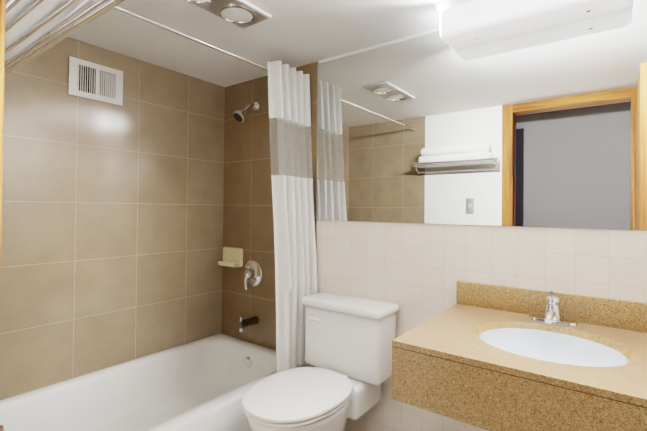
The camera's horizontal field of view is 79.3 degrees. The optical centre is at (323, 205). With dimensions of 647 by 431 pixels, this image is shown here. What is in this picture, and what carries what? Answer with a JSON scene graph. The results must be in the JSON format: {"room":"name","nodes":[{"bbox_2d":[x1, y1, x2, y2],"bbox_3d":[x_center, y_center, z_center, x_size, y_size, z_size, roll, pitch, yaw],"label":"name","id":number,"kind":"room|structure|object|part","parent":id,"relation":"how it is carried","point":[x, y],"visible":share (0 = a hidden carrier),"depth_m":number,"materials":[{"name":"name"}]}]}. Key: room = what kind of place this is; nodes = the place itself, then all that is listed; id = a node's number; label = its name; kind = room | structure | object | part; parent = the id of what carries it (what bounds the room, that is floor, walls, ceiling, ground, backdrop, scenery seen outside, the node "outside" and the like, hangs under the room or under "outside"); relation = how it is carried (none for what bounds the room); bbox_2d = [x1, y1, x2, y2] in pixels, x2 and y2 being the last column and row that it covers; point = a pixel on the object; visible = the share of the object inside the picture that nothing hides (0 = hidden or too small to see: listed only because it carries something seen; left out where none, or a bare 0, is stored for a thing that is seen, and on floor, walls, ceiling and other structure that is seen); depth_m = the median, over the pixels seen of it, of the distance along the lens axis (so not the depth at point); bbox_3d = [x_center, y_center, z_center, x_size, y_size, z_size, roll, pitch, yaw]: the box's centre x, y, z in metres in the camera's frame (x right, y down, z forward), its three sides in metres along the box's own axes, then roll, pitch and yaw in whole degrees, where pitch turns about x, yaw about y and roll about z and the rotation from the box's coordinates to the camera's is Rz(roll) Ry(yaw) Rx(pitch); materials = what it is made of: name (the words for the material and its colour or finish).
{"room":"bathroom","nodes":[
{"label":"bathroom","id":0,"kind":"room"},
{"bbox_2d":[0,31,224,400],"bbox_3d":[-1.308,0.198,2.252,0.120,2.180,1.950,0,-1,37],"label":"wall","id":1,"kind":"structure","parent":0,"point":[112,237],"depth_m":2.23,"materials":[{"name":"brown tile"}]},
{"bbox_2d":[68,56,122,105],"bbox_3d":[-1.269,-0.689,2.188,0.011,0.202,0.282,0,-1,37],"label":"air vent","id":2,"kind":"object","parent":1,"relation":"in","point":[91,80],"visible":1,"depth_m":2.18,"materials":[{"name":"white metal"}]},
{"bbox_2d":[51,0,472,86],"bbox_3d":[-0.065,-0.942,1.071,3.520,0.100,2.380,0,-1,37],"label":"ceiling","id":3,"kind":"structure","parent":0,"point":[294,33],"depth_m":2.00,"materials":[{"name":"white paint"}]},
{"bbox_2d":[185,0,271,28],"bbox_3d":[-0.462,-0.906,1.690,0.197,0.082,0.475,0,-1,37],"label":"heat lamp","id":4,"kind":"object","parent":3,"relation":"attached to","point":[243,14],"visible":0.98,"depth_m":1.76,"materials":[{"name":"white metal"}]},
{"bbox_2d":[222,28,646,430],"bbox_3d":[0.385,0.214,2.125,2.740,2.180,0.120,0,-1,37],"label":"wall","id":5,"kind":"structure","parent":0,"point":[415,272],"depth_m":2.07,"materials":[{"name":"white tile"}]},
{"bbox_2d":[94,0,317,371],"bbox_3d":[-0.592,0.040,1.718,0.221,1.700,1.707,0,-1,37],"label":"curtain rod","id":6,"kind":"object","parent":5,"relation":"attached to","point":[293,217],"visible":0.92,"depth_m":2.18,"materials":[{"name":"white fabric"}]},
{"bbox_2d":[267,60,317,371],"bbox_3d":[-0.166,0.050,2.248,0.176,1.700,0.321,0,-1,37],"label":"curtain","id":7,"kind":"object","parent":6,"relation":"hanging from","point":[288,88],"depth_m":2.19,"materials":[{"name":"white fabric"}]},
{"bbox_2d":[218,247,242,267],"bbox_3d":[-0.669,0.372,2.795,0.200,0.133,0.066,0,-1,37],"label":"soap dish","id":8,"kind":"object","parent":5,"relation":"attached to","point":[232,256],"visible":0.98,"depth_m":2.79,"materials":[{"name":"beige ceramic"}]},
{"bbox_2d":[233,102,258,122],"bbox_3d":[-0.522,-0.632,2.626,0.086,0.167,0.190,0,-1,37],"label":"shower head","id":9,"kind":"object","parent":5,"relation":"attached to","point":[238,115],"visible":1,"depth_m":2.58},
{"bbox_3d":[-0.497,-0.672,2.658,0.060,0.086,0.109,0,-1,37],"label":"arm","id":10,"kind":"part","parent":9,"relation":"part of"},
{"bbox_2d":[237,316,258,331],"bbox_3d":[-0.507,0.783,2.613,0.060,0.097,0.150,0,-1,37],"label":"tub spout","id":11,"kind":"object","parent":5,"relation":"attached to","point":[244,323],"visible":1,"depth_m":2.58,"materials":[{"name":"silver metal"}]},
{"bbox_2d":[244,261,261,289],"bbox_3d":[-0.513,0.475,2.661,0.176,0.186,0.090,0,-1,37],"label":"tub valve","id":12,"kind":"object","parent":5,"relation":"attached to","point":[252,273],"visible":1,"depth_m":2.66,"materials":[{"name":"silver metal"}]},
{"bbox_3d":[-0.520,0.515,2.641,0.042,0.106,0.050,0,-1,37],"label":"lever","id":13,"kind":"part","parent":12,"relation":"part of","materials":[{"name":"silver metal"}]},
{"bbox_2d":[316,0,646,229],"bbox_3d":[0.656,-0.383,1.853,1.737,0.950,0.005,0,-1,37],"label":"mirror","id":14,"kind":"object","parent":5,"relation":"attached to","point":[545,127],"visible":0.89,"depth_m":1.76,"materials":[{"name":"clear glass"}]},
{"bbox_2d":[392,281,646,430],"bbox_3d":[0.785,0.493,1.318,0.882,0.324,0.679,0,-1,37],"label":"bathroom vanity","id":15,"kind":"object","parent":5,"relation":"attached to","point":[488,357],"visible":1,"depth_m":1.24,"materials":[{"name":"stone"}]},
{"bbox_2d":[528,291,577,326],"bbox_3d":[0.879,0.398,1.509,0.170,0.128,0.159,0,-1,37],"label":"faucet","id":16,"kind":"object","parent":15,"relation":"on","point":[552,317],"depth_m":1.52,"materials":[{"name":"silver metal"}]},
{"bbox_2d":[440,0,632,48],"bbox_3d":[0.837,-0.805,1.603,0.685,0.136,0.186,0,-1,37],"label":"vanity light","id":17,"kind":"object","parent":5,"relation":"attached to","point":[473,22],"visible":1,"depth_m":1.60,"materials":[{"name":"white plastic"}]},
{"bbox_2d":[456,281,646,332],"bbox_3d":[0.984,0.412,1.581,0.881,0.104,0.022,0,-1,37],"label":"backsplash","id":18,"kind":"structure","parent":5,"relation":"attached to","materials":[{"name":"stone"}]},
{"bbox_3d":[-0.089,1.338,1.047,3.520,0.100,2.380,0,-1,37],"label":"floor","id":19,"kind":"structure","parent":0,"visible":0},
{"bbox_2d":[0,334,311,430],"bbox_3d":[-0.924,1.110,1.947,0.857,0.354,1.704,0,-1,37],"label":"bathtub","id":20,"kind":"object","parent":19,"relation":"on","point":[206,384],"visible":0.67,"depth_m":2.23,"materials":[{"name":"white ceramic"}]},
{"bbox_2d":[242,292,398,430],"bbox_3d":[-0.033,0.897,1.847,0.493,0.795,0.767,0,-1,37],"label":"toilet","id":21,"kind":"object","parent":19,"relation":"on","point":[348,347],"visible":1,"depth_m":1.89,"materials":[{"name":"white ceramic"}]},
{"bbox_3d":[-0.112,0.862,1.765,0.412,0.018,0.533,0,-1,37],"label":"seat","id":22,"kind":"part","parent":21,"relation":"part of","materials":[{"name":"white plastic"}]},
{"bbox_3d":[-0.111,0.840,1.766,0.420,0.024,0.542,0,-1,37],"label":"seat lid","id":23,"kind":"part","parent":21,"relation":"part of","materials":[{"name":"white plastic"}]},
{"bbox_3d":[-0.098,1.084,1.784,0.400,0.420,0.580,0,-1,37],"label":"bowl","id":24,"kind":"part","parent":21,"relation":"part of","materials":[{"name":"white ceramic"}]},
{"bbox_3d":[-0.050,0.602,2.067,0.077,0.023,0.022,0,-1,37],"label":"lever","id":25,"kind":"part","parent":21,"relation":"part of","materials":[{"name":"white plastic"}]},
{"bbox_3d":[0.134,0.526,2.069,0.493,0.044,0.222,0,-1,37],"label":"tank lid","id":26,"kind":"part","parent":21,"relation":"part of","materials":[{"name":"white ceramic"}]},
{"bbox_3d":[0.134,0.709,2.070,0.463,0.320,0.195,0,-1,37],"label":"tank","id":27,"kind":"part","parent":21,"relation":"part of","materials":[{"name":"white ceramic"}]},
{"bbox_3d":[-0.817,0.187,0.739,0.749,2.180,0.120,0,-1,37],"label":"wall","id":28,"kind":"structure","parent":0,"visible":0},
{"bbox_2d":[0,0,5,274],"bbox_3d":[-0.494,0.190,0.577,0.082,2.178,0.007,0,-1,37],"label":"door frame","id":29,"kind":"structure","parent":28,"relation":"attached to","point":[2,29],"depth_m":0.56,"materials":[{"name":"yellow wood"}]},
{"bbox_2d":[4,0,123,73],"bbox_3d":[-0.748,-0.453,0.914,0.762,0.239,0.218,0,-1,37],"label":"shelf","id":30,"kind":"object","parent":28,"relation":"attached to","point":[29,24],"visible":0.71,"depth_m":0.88,"materials":[{"name":"silver metal"}]},
{"bbox_2d":[5,0,87,60],"bbox_3d":[-0.752,-0.454,0.915,0.630,0.085,0.182,0,-1,37],"label":"towel","id":31,"kind":"object","parent":30,"relation":"on","point":[26,24],"depth_m":0.89,"materials":[{"name":"white fabric"}]}
]}

